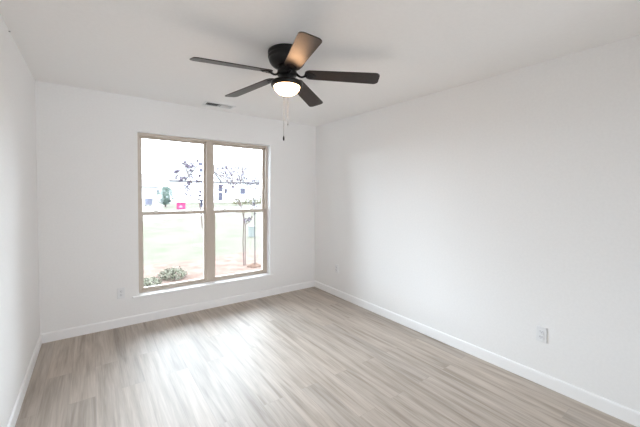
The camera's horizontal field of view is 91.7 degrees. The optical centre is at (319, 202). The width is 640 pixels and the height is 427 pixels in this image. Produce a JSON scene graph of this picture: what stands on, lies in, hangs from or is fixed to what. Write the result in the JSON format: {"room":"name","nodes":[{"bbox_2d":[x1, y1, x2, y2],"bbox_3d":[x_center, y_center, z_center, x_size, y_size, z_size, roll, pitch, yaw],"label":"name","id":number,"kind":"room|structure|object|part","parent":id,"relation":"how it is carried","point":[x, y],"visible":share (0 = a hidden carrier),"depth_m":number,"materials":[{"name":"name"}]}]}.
{"room":"empty bedroom","nodes":[
{"label":"empty bedroom","id":0,"kind":"room"},
{"bbox_2d":[0,14,39,426],"bbox_3d":[-0.211,0.242,-0.566,0.200,2.440,8.800,-1,2,-36],"label":"wall","id":1,"kind":"structure","parent":0,"point":[19,257],"depth_m":2.06,"materials":[{"name":"paint"}]},
{"bbox_2d":[7,334,41,426],"bbox_3d":[-1.423,1.343,1.288,0.012,0.092,4.050,-1,2,-36],"label":"baseboard","id":2,"kind":"structure","parent":1,"relation":"attached to","point":[15,412],"depth_m":2.17,"materials":[{"name":"white"}]},
{"bbox_2d":[35,80,315,333],"bbox_3d":[-1.402,0.082,3.890,3.150,2.440,0.200,-1,2,-36],"label":"wall","id":3,"kind":"structure","parent":0,"point":[87,140],"depth_m":3.23,"materials":[{"name":"paint"}]},
{"bbox_2d":[117,287,124,298],"bbox_3d":[-2.100,0.956,3.283,0.071,0.116,0.009,-1,2,-36],"label":"wall outlet","id":4,"kind":"object","parent":3,"relation":"attached to","point":[120,291],"visible":1,"depth_m":3.28,"materials":[{"name":"white plastic"}]},
{"bbox_2d":[42,281,313,343],"bbox_3d":[-1.351,1.259,3.843,3.125,0.092,0.012,-1,2,-36],"label":"baseboard","id":5,"kind":"structure","parent":3,"relation":"attached to","point":[121,322],"depth_m":3.52,"materials":[{"name":"white"}]},
{"bbox_2d":[137,132,266,292],"bbox_3d":[-1.405,0.109,3.933,1.581,1.776,0.099,-1,2,-36],"label":"window","id":6,"kind":"structure","parent":3,"relation":"in","point":[208,211],"depth_m":3.89,"materials":[{"name":"beige plastic"}]},
{"bbox_3d":[-1.735,-0.303,3.695,0.722,0.887,0.025,-1,2,-36],"label":"sash","id":7,"kind":"part","parent":6,"relation":"part of","materials":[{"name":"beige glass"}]},
{"bbox_3d":[-1.720,0.541,3.692,0.722,0.881,0.036,-1,2,-36],"label":"sash","id":8,"kind":"part","parent":6,"relation":"part of","materials":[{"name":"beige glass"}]},
{"bbox_3d":[-1.087,-0.312,4.170,0.722,0.887,0.025,-1,2,-36],"label":"sash","id":9,"kind":"part","parent":6,"relation":"part of","materials":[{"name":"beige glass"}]},
{"bbox_3d":[-1.073,0.532,4.167,0.722,0.881,0.036,-1,2,-36],"label":"sash","id":10,"kind":"part","parent":6,"relation":"part of","materials":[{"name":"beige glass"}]},
{"bbox_2d":[132,273,272,298],"bbox_3d":[-1.363,1.009,3.875,1.685,0.018,0.130,-1,2,-36],"label":"trim","id":11,"kind":"structure","parent":3,"relation":"attached to","point":[186,287],"depth_m":3.76,"materials":[{"name":"white"}]},
{"bbox_2d":[0,0,639,125],"bbox_3d":[1.212,-1.053,0.301,3.550,0.120,9.000,-1,2,-36],"label":"ceiling","id":12,"kind":"structure","parent":0,"point":[136,48],"depth_m":2.06,"materials":[{"name":"paint"}]},
{"bbox_2d":[202,101,235,108],"bbox_3d":[-1.166,-1.119,3.595,0.344,0.014,0.164,-1,2,-36],"label":"ceiling vent","id":13,"kind":"object","parent":12,"relation":"in","point":[208,103],"visible":1,"depth_m":3.58,"materials":[{"name":"white metal"}]},
{"bbox_2d":[190,31,379,140],"bbox_3d":[-0.275,-0.765,2.195,1.203,0.611,1.261,-1,2,-36],"label":"ceiling fan","id":14,"kind":"object","parent":12,"relation":"hanging from","point":[287,58],"visible":1,"depth_m":2.15,"materials":[{"name":"black metal"}]},
{"bbox_3d":[-0.550,-0.879,1.995,0.527,0.062,0.132,-2,3,-35],"label":"blade","id":15,"kind":"part","parent":14,"relation":"part of","materials":[{"name":"brown wood"}]},
{"bbox_3d":[-0.545,-0.898,2.448,0.527,0.062,0.132,1,2,37],"label":"blade","id":16,"kind":"part","parent":14,"relation":"part of","materials":[{"name":"brown wood"}]},
{"bbox_3d":[-0.237,-0.796,2.220,0.182,0.063,0.182,-1,2,-36],"label":"lamp shade","id":17,"kind":"part","parent":14,"relation":"part of","materials":[{"name":"white glass"}]},
{"bbox_3d":[-0.123,-0.881,1.844,0.132,0.057,0.526,0,2,-18],"label":"blade","id":18,"kind":"part","parent":14,"relation":"part of","materials":[{"name":"brown wood"}]},
{"bbox_3d":[-0.111,-0.897,2.583,0.132,0.062,0.527,1,2,19],"label":"blade","id":19,"kind":"part","parent":14,"relation":"part of","materials":[{"name":"brown wood"}]},
{"bbox_3d":[0.155,-0.893,2.209,0.526,0.054,0.132,1,2,0],"label":"blade","id":20,"kind":"part","parent":14,"relation":"part of","materials":[{"name":"brown wood"}]},
{"bbox_2d":[15,287,635,426],"bbox_3d":[1.186,1.505,0.386,3.550,0.120,9.000,-1,2,-36],"label":"floor","id":21,"kind":"structure","parent":0,"point":[312,356],"depth_m":2.42,"materials":[{"name":"plastic"}]},
{"bbox_2d":[315,35,639,411],"bbox_3d":[2.491,0.204,1.414,0.200,2.440,8.800,-1,2,-36],"label":"wall","id":22,"kind":"structure","parent":0,"point":[483,213],"depth_m":2.54,"materials":[{"name":"paint"}]},
{"bbox_2d":[314,280,639,426],"bbox_3d":[1.107,1.307,3.143,0.012,0.092,4.050,-1,2,-36],"label":"baseboard","id":23,"kind":"structure","parent":22,"relation":"attached to","point":[616,410],"depth_m":2.53,"materials":[{"name":"white"}]},
{"bbox_2d":[536,325,546,342],"bbox_3d":[1.680,1.000,2.359,0.009,0.116,0.071,-1,2,-36],"label":"wall outlet","id":24,"kind":"object","parent":22,"relation":"attached to","point":[541,332],"visible":1,"depth_m":2.35,"materials":[{"name":"white plastic"}]},
{"label":"outside","id":25,"kind":"structure","parent":0,"visible":0},
{"bbox_2d":[142,195,261,264],"bbox_3d":[0.955,-1.565,104.815,200.000,0.300,159.800,-1,2,-36],"label":"lawn","id":26,"kind":"structure","parent":25,"point":[176,239],"depth_m":12.27,"materials":[{"name":"green plant"}]},
{"bbox_2d":[145,198,152,205],"bbox_3d":[-19.352,-0.063,35.139,0.700,0.900,0.660,2,2,39],"label":"trash bin","id":27,"kind":"object","parent":26,"relation":"on","point":[148,201],"visible":1,"depth_m":34.95,"materials":[{"name":"blue plastic"}]},
{"bbox_2d":[142,173,159,198],"bbox_3d":[-37.884,-3.567,66.415,11.060,5.460,8.650,-1,2,-36],"label":"house","id":28,"kind":"structure","parent":26,"relation":"on","point":[150,182],"depth_m":64.42,"materials":[{"name":"white"}]},
{"bbox_2d":[153,186,177,206],"bbox_3d":[-16.547,-0.595,33.324,2.338,2.340,2.396,1,2,8],"label":"evergreen tree","id":29,"kind":"object","parent":26,"relation":"on","point":[165,191],"visible":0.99,"depth_m":32.96,"materials":[{"name":"green plant"}]},
{"bbox_2d":[176,202,185,208],"bbox_3d":[-13.012,0.295,29.133,0.760,0.670,0.560,0,2,-16],"label":"box","id":30,"kind":"object","parent":26,"relation":"on","point":[180,205],"visible":0.98,"depth_m":28.90,"materials":[{"name":"plastic"}]},
{"bbox_2d":[174,156,202,227],"bbox_3d":[-5.886,-0.440,14.273,1.514,3.410,0.714,-1,2,-36],"label":"street tree","id":31,"kind":"object","parent":26,"relation":"on","point":[187,187],"visible":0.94,"depth_m":14.22,"materials":[{"name":"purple plant"}]},
{"bbox_2d":[144,250,261,285],"bbox_3d":[-0.820,1.620,7.481,14.000,0.300,4.800,-1,2,-36],"label":"mulch bed","id":32,"kind":"object","parent":26,"relation":"on","point":[228,264],"visible":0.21,"depth_m":7.09,"materials":[{"name":"beige soil"}]},
{"bbox_2d":[144,276,161,286],"bbox_3d":[-3.058,1.433,5.583,0.444,0.206,0.387,-1,2,-36],"label":"boxwood shrub","id":33,"kind":"object","parent":32,"relation":"on","point":[147,282],"visible":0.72,"depth_m":5.57,"materials":[{"name":"green plant"}]},
{"bbox_2d":[157,266,186,280],"bbox_3d":[-2.880,1.390,6.108,0.552,0.259,0.478,-1,2,-36],"label":"boxwood shrub","id":34,"kind":"object","parent":32,"relation":"on","point":[167,271],"visible":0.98,"depth_m":6.04,"materials":[{"name":"green plant"}]},
{"bbox_2d":[214,157,261,264],"bbox_3d":[-1.841,0.223,7.235,1.415,2.589,0.518,-1,2,-36],"label":"ornamental tree","id":35,"kind":"object","parent":32,"relation":"on","point":[241,162],"visible":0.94,"depth_m":7.23,"materials":[{"name":"beige plant"}]},
{"bbox_3d":[-2.081,0.330,7.008,0.769,2.385,0.312,0,2,-22],"label":"stem","id":36,"kind":"part","parent":35,"relation":"part of","materials":[{"name":"beige plant"}]},
{"bbox_3d":[-1.714,0.229,7.373,0.274,2.570,0.670,2,2,36],"label":"stem","id":37,"kind":"part","parent":35,"relation":"part of","materials":[{"name":"beige plant"}]},
{"bbox_3d":[-1.603,0.383,7.408,0.761,2.263,0.283,-1,2,-36],"label":"stem","id":38,"kind":"part","parent":35,"relation":"part of","materials":[{"name":"brown plant"}]},
{"bbox_2d":[247,263,260,267],"bbox_3d":[-1.524,1.443,7.210,0.336,0.068,0.345,-1,2,-36],"label":"mound","id":39,"kind":"object","parent":32,"relation":"on","point":[253,265],"visible":1,"depth_m":7.13,"materials":[{"name":"brown soil"}]},
{"bbox_2d":[158,158,260,202],"bbox_3d":[-18.008,-3.426,51.139,14.060,6.870,8.580,-1,2,-36],"label":"house","id":40,"kind":"structure","parent":26,"relation":"on","point":[167,174],"depth_m":47.79,"materials":[{"name":"white"}]},
{"bbox_3d":[-15.512,-0.974,48.416,0.650,1.200,0.120,-1,2,-36],"label":"door","id":41,"kind":"part","parent":40,"relation":"part of","materials":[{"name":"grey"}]},
{"bbox_3d":[-12.565,-1.864,50.510,0.900,1.000,0.030,-1,2,-36],"label":"pane","id":42,"kind":"part","parent":40,"relation":"part of","materials":[{"name":"grey"}]},
{"bbox_2d":[231,197,260,205],"bbox_3d":[-8.638,-0.105,37.425,4.143,1.153,1.047,-1,2,-36],"label":"hedge","id":43,"kind":"object","parent":26,"relation":"on","point":[248,199],"visible":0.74,"depth_m":37.11,"materials":[{"name":"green plant"}]},
{"bbox_2d":[248,226,253,236],"bbox_3d":[-2.627,1.113,11.967,0.230,0.420,0.200,-1,2,-36],"label":"utility pedestal","id":44,"kind":"object","parent":26,"relation":"on","point":[251,228],"visible":0.94,"depth_m":11.88,"materials":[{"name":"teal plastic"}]},
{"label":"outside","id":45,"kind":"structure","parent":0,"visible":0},
{"bbox_2d":[143,205,260,220],"bbox_3d":[-8.205,0.792,30.472,6.906,0.300,56.962,1,2,22],"label":"street","id":46,"kind":"structure","parent":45,"point":[146,217],"depth_m":22.02,"materials":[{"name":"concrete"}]}
]}

